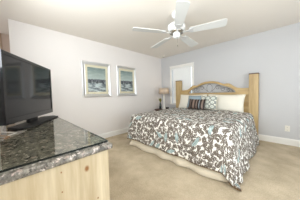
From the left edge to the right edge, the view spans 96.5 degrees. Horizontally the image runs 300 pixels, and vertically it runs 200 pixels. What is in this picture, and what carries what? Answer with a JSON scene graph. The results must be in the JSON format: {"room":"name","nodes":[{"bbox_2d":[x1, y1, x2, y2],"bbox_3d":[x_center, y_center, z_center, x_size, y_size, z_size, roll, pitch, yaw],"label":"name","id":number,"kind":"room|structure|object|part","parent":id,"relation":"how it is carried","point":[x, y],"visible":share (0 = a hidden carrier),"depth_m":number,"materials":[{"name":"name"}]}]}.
{"room":"bedroom","nodes":[
{"label":"bedroom","id":0,"kind":"room"},
{"bbox_2d":[1,33,9,52],"bbox_3d":[-2.889,-0.126,2.177,1.400,2.440,1.173,1,4,45],"label":"wall","id":1,"kind":"structure","parent":0,"point":[5,38],"depth_m":2.80,"materials":[{"name":"beige paint"}]},
{"bbox_2d":[8,19,161,134],"bbox_3d":[-0.949,-0.245,3.769,0.100,2.440,4.067,1,4,45],"label":"wall","id":2,"kind":"structure","parent":0,"point":[61,53],"depth_m":3.10,"materials":[{"name":"white paint"}]},
{"bbox_2d":[81,60,110,96],"bbox_3d":[-1.301,-0.499,3.309,0.035,0.846,0.710,1,4,45],"label":"framed picture","id":3,"kind":"object","parent":2,"relation":"attached to","point":[96,78],"visible":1,"depth_m":3.29,"materials":[{"name":"silver metal"}]},
{"bbox_2d":[87,67,105,91],"bbox_3d":[-1.311,-0.499,3.318,0.004,0.592,0.456,1,4,45],"label":"print","id":4,"kind":"object","parent":3,"relation":"attached to","point":[96,76],"depth_m":3.31},
{"bbox_2d":[98,127,128,137],"bbox_3d":[-0.916,0.910,3.745,0.016,0.134,3.967,1,4,45],"label":"baseboard","id":5,"kind":"structure","parent":2,"relation":"attached to","point":[125,130],"depth_m":3.66,"materials":[{"name":"white"}]},
{"bbox_2d":[116,65,136,95],"bbox_3d":[-0.673,-0.550,3.939,0.035,0.848,0.683,1,4,45],"label":"framed picture","id":6,"kind":"object","parent":2,"relation":"attached to","point":[126,76],"visible":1,"depth_m":3.92,"materials":[{"name":"silver metal"}]},
{"bbox_2d":[120,71,132,90],"bbox_3d":[-0.682,-0.550,3.949,0.004,0.594,0.429,1,4,45],"label":"print","id":7,"kind":"object","parent":6,"relation":"attached to","point":[126,77],"depth_m":3.94},
{"bbox_2d":[0,0,299,58],"bbox_3d":[-0.074,-1.459,2.068,5.500,0.100,5.120,1,4,45],"label":"ceiling","id":8,"kind":"structure","parent":0,"point":[109,22],"depth_m":2.33,"materials":[{"name":"beige paint"}]},
{"bbox_2d":[132,1,226,47],"bbox_3d":[0.461,-1.154,2.240,1.401,0.550,1.363,1,4,45],"label":"ceiling fan","id":9,"kind":"object","parent":8,"relation":"hanging from","point":[176,28],"visible":1,"depth_m":2.06,"materials":[{"name":"white metal"}]},
{"bbox_3d":[-0.014,-1.093,2.112,0.525,0.031,0.160,-2,3,-15],"label":"blade","id":10,"kind":"part","parent":9,"relation":"part of","materials":[{"name":"white"}]},
{"bbox_3d":[0.197,-1.098,2.599,0.159,0.045,0.524,-3,3,-28],"label":"blade","id":11,"kind":"part","parent":9,"relation":"part of","materials":[{"name":"white"}]},
{"bbox_3d":[0.387,-1.099,1.744,0.159,0.050,0.524,-1,3,3],"label":"blade","id":12,"kind":"part","parent":9,"relation":"part of","materials":[{"name":"white"}]},
{"bbox_3d":[0.740,-1.111,2.558,0.168,0.049,0.524,1,4,45],"label":"blade","id":13,"kind":"part","parent":9,"relation":"part of","materials":[{"name":"white"}]},
{"bbox_3d":[0.861,-1.112,2.012,0.525,0.044,0.158,0,3,21],"label":"blade","id":14,"kind":"part","parent":9,"relation":"part of","materials":[{"name":"white"}]},
{"bbox_2d":[104,132,299,199],"bbox_3d":[-0.014,1.077,2.185,5.500,0.100,5.120,1,4,45],"label":"floor","id":15,"kind":"structure","parent":0,"point":[273,173],"depth_m":1.77,"materials":[{"name":"beige carpet"}]},
{"bbox_2d":[0,118,112,199],"bbox_3d":[-1.118,0.689,1.401,1.929,0.800,0.563,1,4,45],"label":"dresser","id":16,"kind":"object","parent":15,"relation":"on","point":[83,174],"visible":0.91,"depth_m":0.79,"materials":[{"name":"brown wood"}]},
{"bbox_2d":[0,115,107,172],"bbox_3d":[-1.132,0.283,1.386,1.836,0.011,0.539,1,4,45],"label":"sheet","id":17,"kind":"object","parent":16,"relation":"on","point":[105,141],"visible":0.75,"depth_m":0.76,"materials":[{"name":"black"}]},
{"bbox_2d":[0,49,57,129],"bbox_3d":[-1.391,-0.088,1.610,0.210,0.722,0.971,-2,3,-16],"label":"television","id":18,"kind":"object","parent":17,"relation":"on","point":[25,85],"visible":1,"depth_m":1.40,"materials":[{"name":"black plastic"}]},
{"bbox_3d":[-0.471,0.722,0.739,0.022,0.764,0.535,1,4,45],"label":"panel","id":19,"kind":"part","parent":16,"relation":"part of","materials":[{"name":"brown wood"}]},
{"bbox_2d":[175,73,259,133],"bbox_3d":[1.011,0.191,3.110,2.168,1.537,2.042,1,4,45],"label":"bed","id":20,"kind":"object","parent":15,"relation":"on","point":[251,101],"visible":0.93,"depth_m":3.15,"materials":[{"name":"brown wood"}]},
{"bbox_2d":[129,139,228,182],"bbox_3d":[0.904,0.775,3.012,2.171,0.365,2.026,1,4,45],"label":"bed skirt","id":21,"kind":"object","parent":20,"relation":"hanging from","point":[179,161],"visible":0.13,"depth_m":2.07,"materials":[{"name":"beige fabric"}]},
{"bbox_3d":[0.977,0.140,4.484,0.172,1.515,0.133,1,4,45],"label":"post","id":22,"kind":"part","parent":20,"relation":"part of","materials":[{"name":"brown wood"}]},
{"bbox_2d":[178,94,206,107],"bbox_3d":[1.231,0.058,3.945,0.845,0.443,0.225,1,4,45],"label":"bed pillow","id":23,"kind":"object","parent":20,"relation":"on","point":[184,98],"visible":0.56,"depth_m":4.04,"materials":[{"name":"white fabric"}]},
{"bbox_2d":[127,108,258,190],"bbox_3d":[0.802,0.620,2.918,2.335,0.692,1.811,1,4,45],"label":"comforter","id":24,"kind":"object","parent":20,"relation":"on","point":[224,142],"visible":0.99,"depth_m":2.06,"materials":[{"name":"multicoloured fabric"}]},
{"bbox_2d":[187,95,202,107],"bbox_3d":[1.218,0.051,3.670,0.408,0.343,0.178,1,4,45],"label":"throw pillow","id":25,"kind":"object","parent":24,"relation":"on","point":[190,97],"visible":0.33,"depth_m":3.69,"materials":[{"name":"blue fabric"}]},
{"bbox_2d":[188,99,205,109],"bbox_3d":[1.181,0.102,3.399,0.440,0.250,0.149,1,4,45],"label":"throw pillow","id":26,"kind":"object","parent":24,"relation":"on","point":[193,103],"visible":1,"depth_m":3.34,"materials":[{"name":"fabric"}]},
{"bbox_2d":[201,96,217,109],"bbox_3d":[1.469,0.061,3.362,0.413,0.338,0.185,1,3,41],"label":"throw pillow","id":27,"kind":"object","parent":24,"relation":"on","point":[211,101],"visible":0.8,"depth_m":3.28,"materials":[{"name":"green fabric"}]},
{"bbox_3d":[1.673,-0.172,3.763,1.824,0.060,0.075,1,4,45],"label":"rail","id":28,"kind":"part","parent":20,"relation":"part of","materials":[{"name":"brown wood"}]},
{"bbox_3d":[1.669,-0.355,3.755,1.824,0.337,0.065,1,4,45],"label":"arched rail","id":29,"kind":"part","parent":20,"relation":"part of","materials":[{"name":"brown wood"}]},
{"bbox_2d":[208,94,245,111],"bbox_3d":[1.849,0.074,3.333,0.856,0.450,0.221,1,4,44],"label":"bed pillow","id":30,"kind":"object","parent":20,"relation":"on","point":[224,102],"visible":0.62,"depth_m":3.17,"materials":[{"name":"white fabric"}]},
{"bbox_3d":[2.386,0.171,3.082,0.172,1.515,0.133,1,4,45],"label":"post","id":31,"kind":"part","parent":20,"relation":"part of","materials":[{"name":"brown wood"}]},
{"bbox_3d":[0.492,0.604,4.597,0.524,0.600,0.456,1,4,45],"label":"nightstand","id":32,"kind":"object","parent":15,"relation":"on","visible":0},
{"bbox_2d":[159,88,168,108],"bbox_3d":[0.482,-0.054,4.595,0.360,0.715,0.360,1,4,45],"label":"table lamp","id":33,"kind":"object","parent":32,"relation":"on","point":[161,90],"visible":0.97,"depth_m":4.46,"materials":[{"name":"white ceramic"}]},
{"bbox_3d":[0.476,-0.307,4.583,0.360,0.210,0.360,1,4,45],"label":"lamp shade","id":34,"kind":"part","parent":33,"relation":"part of","materials":[{"name":"beige fabric"}]},
{"bbox_2d":[161,22,299,139],"bbox_3d":[2.045,-0.307,3.584,4.400,2.440,0.100,1,4,45],"label":"wall","id":35,"kind":"structure","parent":0,"point":[274,54],"depth_m":3.00,"materials":[{"name":"grey paint"}]},
{"bbox_2d":[170,62,193,104],"bbox_3d":[1.070,-0.509,4.504,0.939,1.335,0.135,1,4,45],"label":"window","id":36,"kind":"structure","parent":35,"relation":"in","point":[191,63],"depth_m":4.66,"materials":[{"name":"white wood"}]},
{"bbox_2d":[172,65,191,102],"bbox_3d":[1.075,-0.492,4.509,0.763,1.204,0.038,1,4,45],"label":"window blind","id":37,"kind":"object","parent":36,"relation":"attached to","point":[183,74],"visible":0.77,"depth_m":4.46,"materials":[{"name":"white"}]},
{"bbox_2d":[258,134,299,146],"bbox_3d":[2.037,0.847,3.590,4.383,0.134,0.016,1,4,45],"label":"baseboard","id":38,"kind":"structure","parent":35,"relation":"attached to","point":[292,142],"depth_m":2.85,"materials":[{"name":"white"}]}
]}

